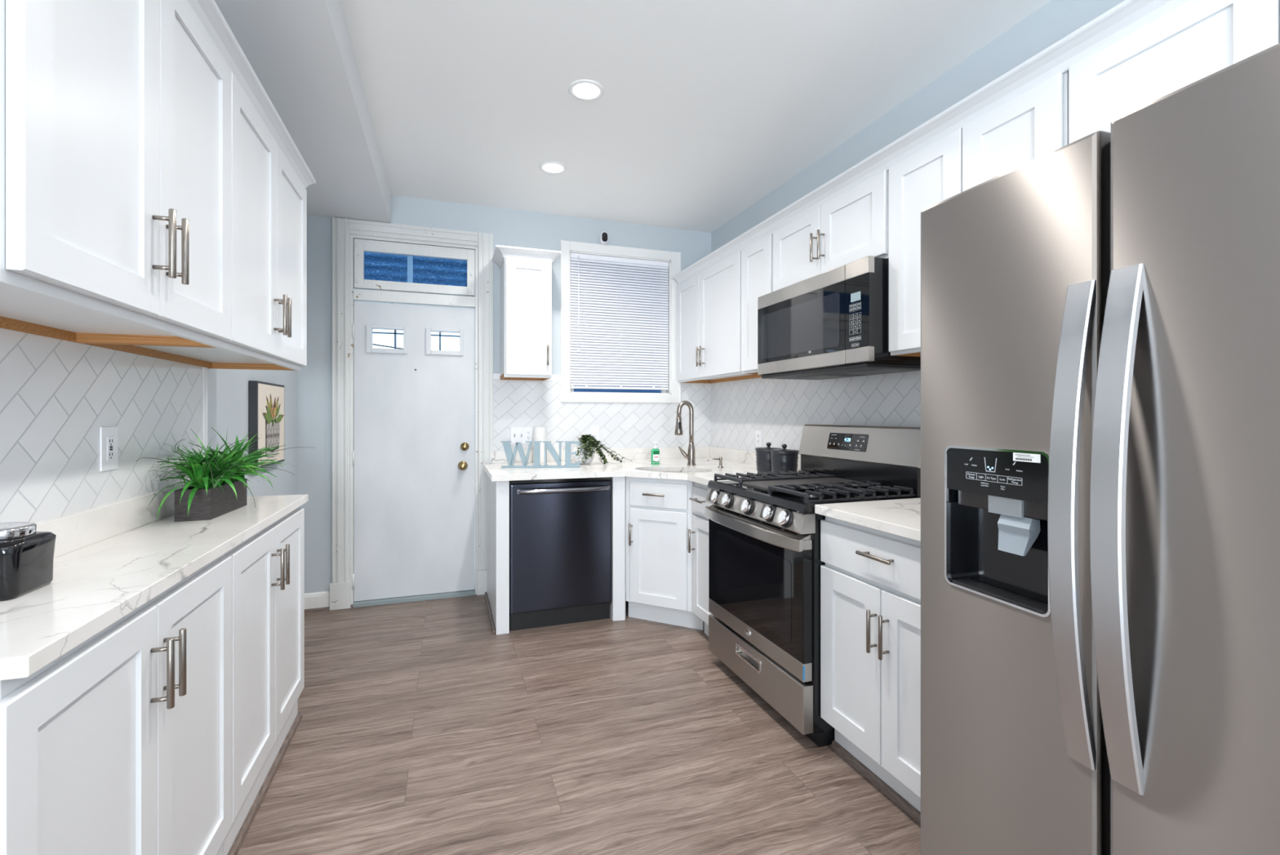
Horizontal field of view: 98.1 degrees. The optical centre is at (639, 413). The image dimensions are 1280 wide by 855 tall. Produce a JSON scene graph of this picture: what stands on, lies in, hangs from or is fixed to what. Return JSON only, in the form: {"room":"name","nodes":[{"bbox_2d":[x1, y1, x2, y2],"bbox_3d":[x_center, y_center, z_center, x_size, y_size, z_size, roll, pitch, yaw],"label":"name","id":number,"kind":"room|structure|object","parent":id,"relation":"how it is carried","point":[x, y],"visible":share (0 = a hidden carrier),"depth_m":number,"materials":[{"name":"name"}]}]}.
{"room":"kitchen","nodes":[
{"label":"kitchen","id":0,"kind":"room"},
{"bbox_2d":[0,328,297,522],"bbox_3d":[-1.025,-0.104,-0.035,0.131,2.812,8.047,0,0,-19],"label":"wall","id":1,"kind":"structure","parent":0,"point":[56,395],"depth_m":1.56,"materials":[{"name":"white tile"}]},
{"bbox_2d":[0,328,203,522],"bbox_3d":[-1.462,0.050,1.403,0.009,0.560,1.710,0,0,-19],"label":"backsplash","id":2,"kind":"structure","parent":1,"relation":"attached to","point":[56,395],"depth_m":1.48,"materials":[{"name":"white tile"}]},
{"bbox_2d":[99,426,118,471],"bbox_3d":[-1.519,0.098,1.592,0.008,0.125,0.084,0,0,-19],"label":"wall outlet","id":3,"kind":"object","parent":1,"relation":"attached to","point":[108,435],"visible":1,"depth_m":1.58,"materials":[{"name":"white plastic"}]},
{"bbox_2d":[106,435,114,460],"bbox_3d":[-1.516,0.098,1.592,0.003,0.068,0.034,0,0,-19],"label":"receptacle","id":4,"kind":"object","parent":3,"relation":"attached to","point":[110,439],"depth_m":1.59,"materials":[{"name":"white plastic"}]},
{"bbox_2d":[35,483,185,557],"bbox_3d":[-1.479,0.302,1.498,0.021,0.092,1.713,0,0,-19],"label":"backsplash","id":5,"kind":"structure","parent":1,"relation":"attached to","point":[75,531],"depth_m":1.54,"materials":[{"name":"white stone"}]},
{"bbox_2d":[0,0,231,346],"bbox_3d":[-1.163,-0.584,1.122,0.390,0.793,0.840,0,0,-19],"label":"upper cabinet","id":6,"kind":"object","parent":1,"relation":"attached to","point":[115,115],"visible":1,"depth_m":1.07,"materials":[{"name":"white paint"}]},
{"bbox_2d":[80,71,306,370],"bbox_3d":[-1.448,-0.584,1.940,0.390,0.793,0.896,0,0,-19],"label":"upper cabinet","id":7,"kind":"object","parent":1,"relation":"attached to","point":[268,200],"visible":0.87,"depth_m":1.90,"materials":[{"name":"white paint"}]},
{"bbox_2d":[186,0,315,187],"bbox_3d":[-1.148,-0.985,1.580,0.053,0.057,1.758,0,0,-19],"label":"crown molding","id":8,"kind":"structure","parent":7,"relation":"attached to","point":[207,11],"depth_m":1.65,"materials":[{"name":"white paint"}]},
{"bbox_2d":[248,380,284,469],"bbox_3d":[-1.990,0.053,2.979,0.045,0.437,0.490,0,0,-19],"label":"framed picture","id":9,"kind":"object","parent":1,"relation":"attached to","point":[266,400],"visible":0.95,"depth_m":2.90,"materials":[{"name":"black"}]},
{"bbox_2d":[262,393,284,458],"bbox_3d":[-1.976,0.061,2.999,0.006,0.347,0.382,0,0,-19],"label":"print","id":10,"kind":"object","parent":9,"relation":"attached to","point":[273,403],"depth_m":3.01,"materials":[{"name":"grey paper"}]},
{"bbox_2d":[213,0,391,222],"bbox_3d":[-0.706,-1.411,0.065,0.559,0.197,7.787,0,0,-19],"label":"soffit","id":11,"kind":"object","parent":1,"relation":"attached to","point":[301,53],"depth_m":2.29,"materials":[{"name":"white paint"}]},
{"bbox_2d":[297,195,711,593],"bbox_3d":[-0.847,-0.104,4.202,3.010,2.812,0.140,0,0,-19],"label":"wall","id":12,"kind":"structure","parent":0,"point":[516,402],"depth_m":4.08,"materials":[{"name":"grey paint"}]},
{"bbox_2d":[304,591,352,613],"bbox_3d":[-2.089,1.242,3.688,0.325,0.120,0.034,0,0,-19],"label":"baseboard","id":13,"kind":"structure","parent":12,"relation":"attached to","point":[314,602],"depth_m":3.67,"materials":[{"name":"white paint"}]},
{"bbox_2d":[329,217,493,609],"bbox_3d":[-1.584,-0.004,3.928,1.057,2.612,0.154,0,0,-19],"label":"trim","id":14,"kind":"structure","parent":12,"relation":"attached to","point":[344,231],"depth_m":3.79,"materials":[{"name":"white paint"}]},
{"bbox_2d":[351,301,474,600],"bbox_3d":[-1.569,0.253,3.872,0.802,2.030,0.119,0,0,-19],"label":"door","id":15,"kind":"structure","parent":12,"relation":"in","point":[413,454],"depth_m":3.89,"materials":[{"name":"white paint"}]},
{"bbox_2d":[352,587,475,607],"bbox_3d":[-1.577,1.287,3.922,0.790,0.030,0.130,0,0,-19],"label":"trim","id":16,"kind":"structure","parent":12,"relation":"attached to","point":[470,592],"depth_m":3.86,"materials":[{"name":"grey paint"}]},
{"bbox_2d":[354,238,475,296],"bbox_3d":[-1.570,-1.020,3.905,0.782,0.331,0.066,0,0,-19],"label":"window","id":17,"kind":"structure","parent":12,"relation":"in","point":[379,265],"depth_m":3.89,"materials":[{"name":"blue glass"}]},
{"bbox_2d":[510,426,532,443],"bbox_3d":[-0.877,0.157,4.112,0.158,0.122,0.012,0,0,-19],"label":"switch plate","id":18,"kind":"object","parent":12,"relation":"attached to","point":[517,434],"visible":0.99,"depth_m":4.11,"materials":[{"name":"white plastic"}]},
{"bbox_2d":[526,430,530,439],"bbox_3d":[-0.829,0.157,4.129,0.034,0.068,0.002,0,0,-19],"label":"receptacle","id":19,"kind":"object","parent":18,"relation":"attached to","point":[528,432],"depth_m":4.13,"materials":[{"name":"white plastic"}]},
{"bbox_2d":[499,257,551,380],"bbox_3d":[-0.813,-0.666,3.949,0.322,0.831,0.380,0,0,-19],"label":"upper cabinet","id":20,"kind":"object","parent":12,"relation":"attached to","point":[525,284],"visible":0.97,"depth_m":3.82,"materials":[{"name":"white paint"}]},
{"bbox_2d":[492,244,561,269],"bbox_3d":[-0.812,-1.093,3.948,0.440,0.063,0.376,0,0,-19],"label":"crown molding","id":21,"kind":"structure","parent":12,"relation":"attached to","point":[500,252],"depth_m":3.81,"materials":[{"name":"white paint"}]},
{"bbox_2d":[589,426,599,439],"bbox_3d":[-0.352,0.152,4.297,0.074,0.118,0.007,0,0,-19],"label":"wall outlet","id":22,"kind":"object","parent":12,"relation":"attached to","point":[594,430],"visible":0.77,"depth_m":4.30,"materials":[{"name":"white plastic"}]},
{"bbox_2d":[592,429,596,438],"bbox_3d":[-0.351,0.152,4.295,0.034,0.068,0.002,0,0,-19],"label":"receptacle","id":23,"kind":"object","parent":22,"relation":"attached to","point":[594,431],"depth_m":4.29,"materials":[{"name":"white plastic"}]},
{"bbox_2d":[491,446,709,462],"bbox_3d":[-0.255,0.313,4.323,1.753,0.088,0.021,0,0,-19],"label":"backsplash","id":24,"kind":"structure","parent":12,"relation":"attached to","point":[497,456],"depth_m":4.37,"materials":[{"name":"white stone"}]},
{"bbox_2d":[493,378,711,450],"bbox_3d":[-0.246,0.045,4.343,1.783,0.630,0.009,0,0,-19],"label":"backsplash","id":25,"kind":"structure","parent":12,"relation":"attached to","point":[516,402],"depth_m":4.31,"materials":[{"name":"white tile"}]},
{"bbox_2d":[600,231,608,244],"bbox_3d":[-0.281,-1.355,4.291,0.056,0.086,0.083,0,0,-19],"label":"security camera","id":26,"kind":"object","parent":12,"relation":"attached to","point":[603,236],"visible":1,"depth_m":4.26,"materials":[{"name":"white plastic"}]},
{"bbox_2d":[560,240,680,402],"bbox_3d":[-0.155,-0.704,4.428,0.986,1.225,0.146,0,0,-19],"label":"window","id":27,"kind":"structure","parent":12,"relation":"in","point":[673,394],"depth_m":4.36,"materials":[{"name":"white paint"}]},
{"bbox_2d":[570,253,668,390],"bbox_3d":[-0.152,-0.717,4.402,0.811,1.039,0.047,0,0,-19],"label":"window blind","id":28,"kind":"object","parent":27,"relation":"attached to","point":[624,343],"visible":1,"depth_m":4.39,"materials":[{"name":"white plastic"}]},
{"bbox_2d":[236,594,920,854],"bbox_3d":[0.448,1.352,0.477,3.250,0.100,8.047,0,0,-19],"label":"floor","id":29,"kind":"structure","parent":0,"point":[423,728],"depth_m":2.12,"materials":[{"name":"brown wood"}]},
{"bbox_2d":[0,553,231,854],"bbox_3d":[-1.169,0.841,1.135,0.381,0.923,0.871,0,0,-19],"label":"base cabinet","id":30,"kind":"object","parent":29,"relation":"on","point":[121,744],"visible":0.94,"depth_m":1.10,"materials":[{"name":"white paint"}]},
{"bbox_2d":[0,493,308,679],"bbox_3d":[-1.325,0.363,1.551,0.347,0.031,1.713,0,0,-19],"label":"countertop","id":31,"kind":"structure","parent":30,"relation":"on","point":[92,587],"depth_m":1.18,"materials":[{"name":"white stone"}]},
{"bbox_2d":[0,521,56,600],"bbox_3d":[-1.248,0.283,1.075,0.134,0.130,0.134,0,0,-19],"label":"toaster","id":32,"kind":"object","parent":31,"relation":"on","point":[26,553],"visible":1,"depth_m":1.07,"materials":[{"name":"black metal"}]},
{"bbox_2d":[136,426,315,521],"bbox_3d":[-1.451,0.197,1.933,0.379,0.303,0.741,0,0,-14],"label":"grass planter","id":33,"kind":"object","parent":31,"relation":"on","point":[217,486],"visible":1,"depth_m":1.87,"materials":[{"name":"grey wood"}]},
{"bbox_2d":[222,506,304,854],"bbox_3d":[-1.452,0.841,1.949,0.381,0.923,0.847,0,0,-19],"label":"base cabinet","id":34,"kind":"object","parent":29,"relation":"on","point":[268,567],"visible":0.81,"depth_m":1.90,"materials":[{"name":"white paint"}]},
{"bbox_2d":[226,712,302,854],"bbox_3d":[-1.183,1.292,1.590,0.018,0.020,1.690,0,0,-19],"label":"baseboard","id":35,"kind":"structure","parent":29,"relation":"on","point":[246,824],"depth_m":1.90,"materials":[{"name":"white wood"}]},
{"bbox_2d":[484,591,495,633],"bbox_3d":[-0.989,1.292,3.653,0.014,0.020,0.751,0,0,-19],"label":"baseboard","id":36,"kind":"structure","parent":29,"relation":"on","point":[486,593],"depth_m":3.57,"materials":[{"name":"white wood"}]},
{"bbox_2d":[487,475,509,634],"bbox_3d":[-0.940,0.848,3.655,0.076,0.909,0.779,0,0,-19],"label":"end panel","id":37,"kind":"object","parent":29,"relation":"on","point":[498,491],"visible":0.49,"depth_m":3.29,"materials":[{"name":"white paint"}]},
{"bbox_2d":[509,476,611,630],"bbox_3d":[-0.566,0.849,3.667,0.626,0.906,0.668,0,0,-19],"label":"dishwasher","id":38,"kind":"object","parent":29,"relation":"on","point":[560,529],"visible":0.94,"depth_m":3.39,"materials":[{"name":"black metal"}]},
{"bbox_2d":[609,476,625,620],"bbox_3d":[-0.259,0.848,3.884,0.085,0.909,0.807,0,0,-19],"label":"filler panel","id":39,"kind":"object","parent":29,"relation":"on","point":[617,606],"visible":0.35,"depth_m":3.51,"materials":[{"name":"white paint"}]},
{"bbox_2d":[625,476,703,630],"bbox_3d":[0.296,0.848,3.917,0.998,0.909,1.128,0,0,-19],"label":"base cabinet","id":40,"kind":"object","parent":29,"relation":"on","point":[659,513],"visible":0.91,"depth_m":3.41,"materials":[{"name":"white paint"}]},
{"bbox_2d":[483,457,763,485],"bbox_3d":[-0.025,0.374,3.608,1.830,0.034,1.523,0,0,-19],"label":"countertop","id":41,"kind":"structure","parent":40,"relation":"on","point":[704,471],"depth_m":3.50,"materials":[{"name":"white stone"}]},
{"bbox_2d":[533,426,546,463],"bbox_3d":[-0.733,0.225,4.059,0.090,0.264,0.090,0,0,-19],"label":"paper towel roll","id":42,"kind":"object","parent":41,"relation":"on","point":[539,432],"visible":0.76,"depth_m":4.02,"materials":[{"name":"white paper"}]},
{"bbox_2d":[500,440,580,467],"bbox_3d":[-0.663,0.269,3.705,0.524,0.176,0.036,0,0,-2],"label":"sign","id":43,"kind":"object","parent":41,"relation":"on","point":[510,457],"visible":1,"depth_m":3.70,"materials":[{"name":"blue paint"}]},
{"bbox_2d":[571,433,632,463],"bbox_3d":[-0.272,0.249,4.001,0.428,0.216,0.237,0,0,-19],"label":"potted plant","id":44,"kind":"object","parent":41,"relation":"on","point":[584,452],"visible":0.98,"depth_m":3.94,"materials":[{"name":"green plant"}]},
{"bbox_2d":[651,442,659,464],"bbox_3d":[0.111,0.279,3.935,0.060,0.157,0.049,0,0,-19],"label":"soap bottle","id":45,"kind":"object","parent":41,"relation":"on","point":[655,451],"visible":1,"depth_m":3.92,"materials":[{"name":"green plastic"}]},
{"bbox_2d":[674,400,695,465],"bbox_3d":[0.314,0.131,3.869,0.152,0.452,0.062,0,0,-11],"label":"kitchen faucet","id":46,"kind":"object","parent":41,"relation":"on","point":[691,455],"visible":1,"depth_m":3.86,"materials":[{"name":"silver metal"}]},
{"bbox_2d":[706,457,723,467],"bbox_3d":[0.502,0.322,3.693,0.110,0.071,0.040,0,0,-10],"label":"soap pump","id":47,"kind":"object","parent":41,"relation":"on","point":[720,459],"visible":1,"depth_m":3.69,"materials":[{"name":"silver metal"}]},
{"bbox_2d":[755,442,782,472],"bbox_3d":[0.796,0.266,3.437,0.168,0.182,0.168,0,0,-19],"label":"lidded canister","id":48,"kind":"object","parent":41,"relation":"on","point":[763,462],"visible":0.72,"depth_m":3.38,"materials":[{"name":"grey"}]},
{"bbox_2d":[769,444,799,475],"bbox_3d":[0.845,0.266,3.251,0.168,0.182,0.168,0,0,-19],"label":"lidded canister","id":49,"kind":"object","parent":41,"relation":"on","point":[784,460],"visible":0.89,"depth_m":3.19,"materials":[{"name":"grey metal"}]},
{"bbox_2d":[688,481,712,635],"bbox_3d":[0.651,0.848,3.238,0.680,0.909,0.378,0,0,-19],"label":"base cabinet","id":50,"kind":"object","parent":29,"relation":"on","point":[700,531],"visible":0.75,"depth_m":3.21,"materials":[{"name":"white paint"}]},
{"bbox_2d":[704,424,920,746],"bbox_3d":[0.778,0.680,2.632,0.733,1.244,0.835,0,0,-19],"label":"gas range","id":51,"kind":"object","parent":29,"relation":"on","point":[765,562],"visible":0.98,"depth_m":2.44,"materials":[{"name":"silver metal"}]},
{"bbox_2d":[707,480,912,514],"bbox_3d":[0.805,0.363,2.641,0.664,0.047,0.835,0,0,-19],"label":"cooktop","id":52,"kind":"object","parent":51,"relation":"in","point":[757,492],"depth_m":2.42,"materials":[{"name":"black metal"}]},
{"bbox_2d":[829,434,865,449],"bbox_3d":[1.026,0.140,2.764,0.015,0.067,0.253,0,0,-19],"label":"control panel","id":53,"kind":"object","parent":51,"relation":"attached to","point":[837,442],"depth_m":2.76,"materials":[{"name":"black"}]},
{"bbox_2d":[820,515,920,811],"bbox_3d":[1.089,0.843,1.929,0.661,0.919,0.690,0,0,-19],"label":"base cabinet","id":54,"kind":"object","parent":29,"relation":"on","point":[870,578],"visible":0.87,"depth_m":1.89,"materials":[{"name":"white paint"}]},
{"bbox_2d":[814,497,920,541],"bbox_3d":[1.140,0.366,1.927,0.734,0.034,0.721,0,0,-19],"label":"countertop","id":55,"kind":"structure","parent":54,"relation":"on","point":[899,517],"depth_m":1.96,"materials":[{"name":"white stone"}]},
{"bbox_2d":[831,739,920,824],"bbox_3d":[0.868,1.290,1.851,0.019,0.024,0.688,0,0,-19],"label":"baseboard","id":56,"kind":"structure","parent":29,"relation":"on","point":[907,806],"depth_m":1.94,"materials":[{"name":"white wood"}]},
{"bbox_2d":[920,43,1279,854],"bbox_3d":[1.210,0.398,1.011,0.950,1.809,1.009,0,0,-19],"label":"refrigerator","id":57,"kind":"object","parent":29,"relation":"on","point":[1100,311],"visible":1,"depth_m":0.93,"materials":[{"name":"grey metal"}]},
{"bbox_2d":[964,457,1022,489],"bbox_3d":[0.739,0.124,1.166,0.001,0.064,0.135,0,0,-17],"label":"control panel","id":58,"kind":"object","parent":57,"relation":"attached to","point":[980,473],"depth_m":1.16,"materials":[{"name":"black plastic"}]},
{"bbox_2d":[340,0,1051,232],"bbox_3d":[0.448,-1.560,0.477,3.250,0.100,8.047,0,0,-19],"label":"ceiling","id":59,"kind":"structure","parent":0,"point":[706,108],"depth_m":2.56,"materials":[{"name":"white paint"}]},
{"bbox_2d":[539,161,566,173],"bbox_3d":[-0.533,-1.507,3.404,0.166,0.006,0.166,0,0,-19],"label":"recessed light","id":60,"kind":"object","parent":59,"relation":"in","point":[553,167],"visible":1,"depth_m":3.40,"materials":[{"name":"white paint"}]},
{"bbox_2d":[568,79,604,100],"bbox_3d":[-0.251,-1.507,2.591,0.166,0.006,0.166,0,0,-19],"label":"recessed light","id":61,"kind":"object","parent":59,"relation":"in","point":[583,89],"visible":1,"depth_m":2.59,"materials":[{"name":"white paint"}]},
{"bbox_2d":[711,0,1124,457],"bbox_3d":[1.922,-0.104,0.989,0.129,2.812,8.047,0,0,-19],"label":"wall","id":62,"kind":"structure","parent":0,"point":[780,408],"depth_m":2.97,"materials":[{"name":"white tile"}]},
{"bbox_2d":[676,250,761,383],"bbox_3d":[0.593,-0.662,4.067,0.361,0.815,1.057,0,0,-19],"label":"upper cabinet","id":63,"kind":"object","parent":62,"relation":"attached to","point":[708,303],"visible":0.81,"depth_m":3.94,"materials":[{"name":"white paint"}]},
{"bbox_2d":[671,0,1188,284],"bbox_3d":[0.941,-1.071,2.600,0.063,0.067,3.975,0,0,-19],"label":"crown molding","id":64,"kind":"structure","parent":63,"relation":"attached to","point":[1127,16],"depth_m":1.94,"materials":[{"name":"white paint"}]},
{"bbox_2d":[709,446,800,471],"bbox_3d":[0.832,0.313,3.898,0.021,0.088,1.497,0,0,-19],"label":"backsplash","id":65,"kind":"structure","parent":62,"relation":"attached to","point":[740,455],"depth_m":4.18,"materials":[{"name":"white stone"}]},
{"bbox_2d":[741,233,773,373],"bbox_3d":[0.845,-0.662,3.403,0.321,0.815,0.354,0,0,-19],"label":"upper cabinet","id":66,"kind":"object","parent":62,"relation":"attached to","point":[757,258],"visible":0.37,"depth_m":3.39,"materials":[{"name":"white paint"}]},
{"bbox_2d":[755,430,762,447],"bbox_3d":[0.835,0.172,3.911,0.007,0.118,0.085,0,0,-19],"label":"wall outlet","id":67,"kind":"object","parent":62,"relation":"attached to","point":[758,433],"visible":1,"depth_m":3.90,"materials":[{"name":"white plastic"}]},
{"bbox_2d":[756,433,759,443],"bbox_3d":[0.832,0.172,3.910,0.002,0.068,0.034,0,0,-19],"label":"receptacle","id":68,"kind":"object","parent":67,"relation":"attached to","point":[757,434],"depth_m":3.91,"materials":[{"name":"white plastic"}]},
{"bbox_2d":[711,370,920,457],"bbox_3d":[1.246,0.025,2.751,0.009,0.670,3.978,0,0,-19],"label":"tile backsplash","id":69,"kind":"structure","parent":62,"relation":"attached to","point":[780,408],"depth_m":3.45,"materials":[{"name":"white tile"}]},
{"bbox_2d":[773,169,888,291],"bbox_3d":[1.030,-0.868,2.812,0.361,0.405,0.876,0,0,-19],"label":"upper cabinet","id":70,"kind":"object","parent":62,"relation":"attached to","point":[853,225],"visible":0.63,"depth_m":2.67,"materials":[{"name":"white paint"}]},
{"bbox_2d":[757,255,920,379],"bbox_3d":[0.998,-0.428,2.793,0.401,0.464,0.878,0,0,-19],"label":"microwave","id":71,"kind":"object","parent":70,"relation":"attached to","point":[833,323],"visible":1,"depth_m":2.56,"materials":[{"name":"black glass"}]},
{"bbox_2d":[761,362,920,379],"bbox_3d":[0.998,-0.208,2.798,0.378,0.018,0.830,0,0,-19],"label":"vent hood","id":72,"kind":"object","parent":71,"relation":"attached to","point":[828,370],"depth_m":2.63,"materials":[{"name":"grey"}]},
{"bbox_2d":[888,71,1068,356],"bbox_3d":[1.310,-0.659,2.066,0.321,0.822,0.710,0,0,-19],"label":"upper cabinet","id":73,"kind":"object","parent":62,"relation":"attached to","point":[1033,124],"visible":0.33,"depth_m":2.04,"materials":[{"name":"white paint"}]},
{"bbox_2d":[1068,0,1279,143],"bbox_3d":[1.586,-0.820,1.270,0.321,0.500,0.958,0,0,-19],"label":"upper cabinet","id":74,"kind":"object","parent":62,"relation":"attached to","point":[1195,40],"visible":0.46,"depth_m":1.44,"materials":[{"name":"white paint"}]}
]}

